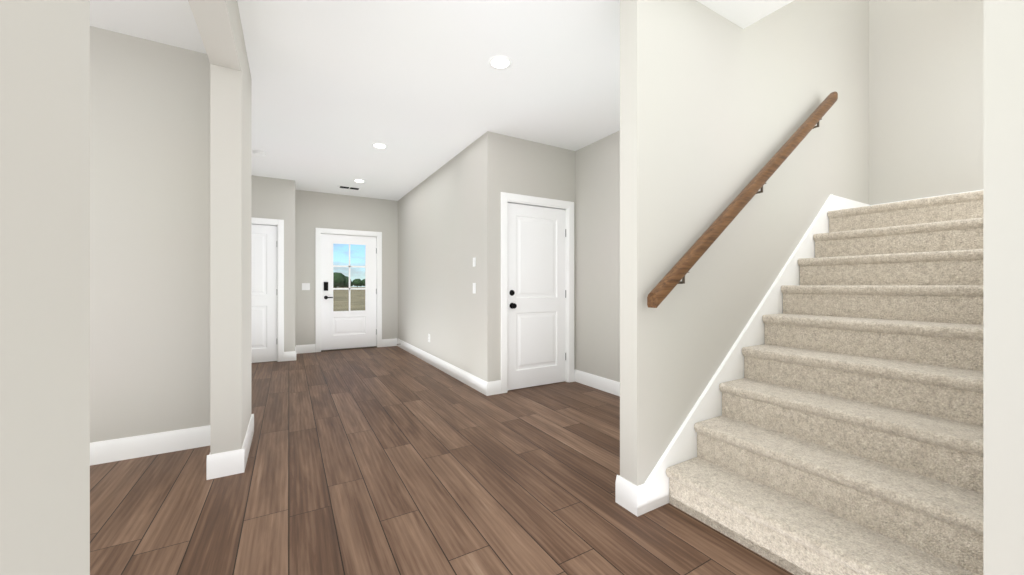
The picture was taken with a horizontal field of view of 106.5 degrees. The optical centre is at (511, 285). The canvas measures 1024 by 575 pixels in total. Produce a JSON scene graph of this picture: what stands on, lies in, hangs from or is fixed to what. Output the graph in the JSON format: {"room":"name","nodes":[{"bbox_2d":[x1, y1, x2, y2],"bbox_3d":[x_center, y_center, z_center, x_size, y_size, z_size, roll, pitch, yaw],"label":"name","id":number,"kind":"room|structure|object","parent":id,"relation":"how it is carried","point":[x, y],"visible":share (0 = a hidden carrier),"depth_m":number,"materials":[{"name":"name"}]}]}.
{"room":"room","nodes":[
{"label":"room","id":0,"kind":"room"},
{"bbox_2d":[0,0,250,574],"bbox_3d":[-0.805,-0.255,0.734,0.150,2.790,5.080,0,0,-30],"label":"wall","id":1,"kind":"structure","parent":0,"point":[44,287],"depth_m":0.49,"materials":[{"name":"paint"}]},
{"bbox_2d":[90,26,209,442],"bbox_3d":[-3.738,-0.255,1.887,3.750,2.790,0.130,0,0,-30],"label":"wall","id":2,"kind":"structure","parent":0,"point":[149,236],"depth_m":2.57,"materials":[{"name":"paint"}]},
{"bbox_2d":[251,175,294,351],"bbox_3d":[-4.526,-0.230,5.202,2.735,2.740,0.150,0,0,-30],"label":"wall","id":3,"kind":"structure","parent":0,"point":[272,198],"depth_m":5.76,"materials":[{"name":"paint"}]},
{"bbox_2d":[251,224,276,362],"bbox_3d":[-3.842,0.120,5.535,0.766,2.024,0.096,0,0,-30],"label":"closet door","id":4,"kind":"structure","parent":3,"relation":"in","point":[263,293],"depth_m":5.66,"materials":[{"name":"paint"}]},
{"bbox_2d":[251,217,283,361],"bbox_3d":[-3.871,0.076,5.574,0.934,2.127,0.168,0,0,-30],"label":"trim","id":5,"kind":"structure","parent":3,"relation":"attached to","point":[279,223],"depth_m":5.71,"materials":[{"name":"paint"}]},
{"bbox_2d":[295,190,397,346],"bbox_3d":[-2.937,-0.230,6.860,2.050,2.740,0.150,0,0,-30],"label":"wall","id":6,"kind":"structure","parent":0,"point":[313,210],"depth_m":6.69,"materials":[{"name":"paint"}]},
{"bbox_2d":[302,283,309,289],"bbox_3d":[-3.479,0.020,6.450,0.118,0.118,0.012,0,0,-30],"label":"light switch","id":7,"kind":"object","parent":6,"relation":"attached to","point":[305,286],"visible":1,"depth_m":6.45,"materials":[{"name":"white plastic"}]},
{"bbox_2d":[321,234,375,349],"bbox_3d":[-2.896,0.113,6.829,0.924,2.014,0.105,0,0,-30],"label":"front door","id":8,"kind":"structure","parent":6,"relation":"in","point":[346,329],"depth_m":6.82,"materials":[{"name":"paint"}]},
{"bbox_2d":[315,228,381,351],"bbox_3d":[-2.920,0.076,6.860,1.094,2.127,0.168,0,0,-30],"label":"door frame","id":9,"kind":"structure","parent":6,"relation":"attached to","point":[320,231],"depth_m":6.74,"materials":[{"name":"paint"}]},
{"bbox_2d":[321,346,376,351],"bbox_3d":[-2.928,1.131,6.874,0.920,0.018,0.175,0,0,-30],"label":"sill","id":10,"kind":"structure","parent":6,"relation":"attached to","point":[349,348],"depth_m":6.80,"materials":[{"name":"grey metal"}]},
{"bbox_2d":[90,346,793,574],"bbox_3d":[-1.247,1.200,2.630,9.100,0.120,9.200,0,0,-30],"label":"floor","id":11,"kind":"structure","parent":0,"point":[393,460],"depth_m":2.09,"materials":[{"name":"brown wood"}]},
{"bbox_2d":[666,190,982,574],"bbox_3d":[2.261,0.285,2.215,2.755,1.710,1.078,0,0,-30],"label":"stairs","id":12,"kind":"structure","parent":11,"relation":"on","point":[842,434],"depth_m":1.82,"materials":[{"name":"beige carpet"}]},
{"bbox_2d":[90,0,793,200],"bbox_3d":[-1.247,-1.755,2.630,9.100,0.310,9.200,0,0,-30],"label":"ceiling","id":13,"kind":"structure","parent":0,"point":[422,90],"depth_m":2.91,"materials":[{"name":"paint"}]},
{"bbox_2d":[253,150,266,155],"bbox_3d":[-3.024,-1.583,4.580,0.136,0.034,0.136,0,0,-30],"label":"smoke detector","id":14,"kind":"object","parent":13,"relation":"attached to","point":[259,153],"visible":0.96,"depth_m":4.54,"materials":[{"name":"white plastic"}]},
{"bbox_2d":[338,185,360,189],"bbox_3d":[-2.658,-1.596,6.253,0.340,0.008,0.170,0,0,-30],"label":"ceiling vent","id":15,"kind":"object","parent":13,"relation":"in","point":[348,187],"visible":0.98,"depth_m":6.22,"materials":[{"name":"white metal"}]},
{"bbox_2d":[353,179,364,182],"bbox_3d":[-2.335,-1.597,5.840,0.170,0.006,0.170,0,0,-30],"label":"recessed light","id":16,"kind":"object","parent":13,"relation":"in","point":[359,180],"visible":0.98,"depth_m":5.81,"materials":[{"name":"paint"}]},
{"bbox_2d":[372,143,387,148],"bbox_3d":[-1.514,-1.597,4.374,0.170,0.006,0.170,0,0,-30],"label":"recessed light","id":17,"kind":"object","parent":13,"relation":"in","point":[380,145],"visible":1,"depth_m":4.36,"materials":[{"name":"paint"}]},
{"bbox_2d":[488,55,511,69],"bbox_3d":[-0.085,-1.597,2.742,0.170,0.006,0.170,0,0,-30],"label":"recessed light","id":18,"kind":"object","parent":13,"relation":"in","point":[499,62],"visible":1,"depth_m":2.73,"materials":[{"name":"paint"}]},
{"bbox_2d":[398,131,499,381],"bbox_3d":[-1.143,-0.230,5.633,0.150,2.740,3.780,0,0,-30],"label":"wall","id":19,"kind":"structure","parent":0,"point":[448,221],"depth_m":4.70,"materials":[{"name":"paint"}]},
{"bbox_2d":[473,283,475,293],"bbox_3d":[-0.421,0.030,4.236,0.012,0.118,0.075,0,0,-30],"label":"light switch","id":20,"kind":"object","parent":19,"relation":"attached to","point":[474,287],"visible":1,"depth_m":4.22,"materials":[{"name":"white plastic"}]},
{"bbox_2d":[500,134,574,379],"bbox_3d":[0.343,-0.230,4.399,1.170,2.740,0.150,0,0,-30],"label":"wall","id":21,"kind":"structure","parent":0,"point":[531,168],"depth_m":4.27,"materials":[{"name":"paint"}]},
{"bbox_2d":[508,203,565,389],"bbox_3d":[0.298,0.120,4.306,0.816,2.024,0.096,0,0,-30],"label":"door","id":22,"kind":"structure","parent":21,"relation":"in","point":[536,295],"depth_m":4.31,"materials":[{"name":"paint"}]},
{"bbox_2d":[501,192,573,393],"bbox_3d":[0.269,0.076,4.346,0.984,2.127,0.168,0,0,-30],"label":"door frame","id":23,"kind":"structure","parent":21,"relation":"attached to","point":[567,206],"depth_m":4.27,"materials":[{"name":"paint"}]},
{"bbox_2d":[575,131,619,381],"bbox_3d":[1.352,-0.230,3.683,0.150,2.740,2.105,0,0,-30],"label":"wall","id":24,"kind":"structure","parent":0,"point":[597,258],"depth_m":4.21,"materials":[{"name":"paint"}]},
{"bbox_2d":[620,0,868,485],"bbox_3d":[1.933,-1.585,2.737,3.100,5.450,0.115,0,0,-30],"label":"wall","id":25,"kind":"structure","parent":0,"point":[717,110],"depth_m":2.21,"materials":[{"name":"paint"}]},
{"bbox_2d":[90,338,646,516],"bbox_3d":[-1.212,1.070,2.668,8.600,0.140,8.830,0,0,-30],"label":"baseboard","id":26,"kind":"structure","parent":25,"relation":"attached to","point":[631,497],"depth_m":2.58,"materials":[{"name":"paint"}]},
{"bbox_2d":[647,91,837,307],"bbox_3d":[1.527,-0.668,2.372,1.990,1.553,0.105,0,0,-30],"label":"handrail","id":27,"kind":"object","parent":25,"relation":"attached to","point":[675,275],"visible":1,"depth_m":2.16,"materials":[{"name":"brown wood"}]},
{"bbox_2d":[645,190,980,511],"bbox_3d":[2.198,0.214,2.188,2.897,1.853,1.100,0,0,-30],"label":"stair skirt board","id":28,"kind":"object","parent":25,"relation":"attached to","point":[681,447],"depth_m":2.31,"materials":[{"name":"paint"}]},
{"bbox_2d":[869,0,982,204],"bbox_3d":[3.542,-1.585,2.907,0.150,5.450,1.215,0,0,-30],"label":"wall","id":29,"kind":"structure","parent":0,"point":[925,98],"depth_m":3.10,"materials":[{"name":"paint"}]},
{"bbox_2d":[983,0,1023,574],"bbox_3d":[2.482,-1.585,1.650,2.950,5.450,0.115,0,0,-30],"label":"wall","id":30,"kind":"structure","parent":0,"point":[1003,287],"depth_m":0.93,"materials":[{"name":"paint"}]},
{"label":"outside","id":31,"kind":"structure","parent":0,"visible":0},
{"bbox_2d":[333,287,364,310],"bbox_3d":[-85.525,1.360,185.999,280.000,0.160,392.520,0,0,-30],"label":"ground","id":32,"kind":"structure","parent":31,"point":[344,296],"depth_m":34.81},
{"bbox_2d":[333,272,364,287],"bbox_3d":[-65.331,-2.124,141.463,126.871,6.847,165.436,0,0,-30],"label":"trees","id":33,"kind":"object","parent":32,"relation":"on","point":[337,281],"depth_m":109.78,"materials":[{"name":"green plant"}]}
]}

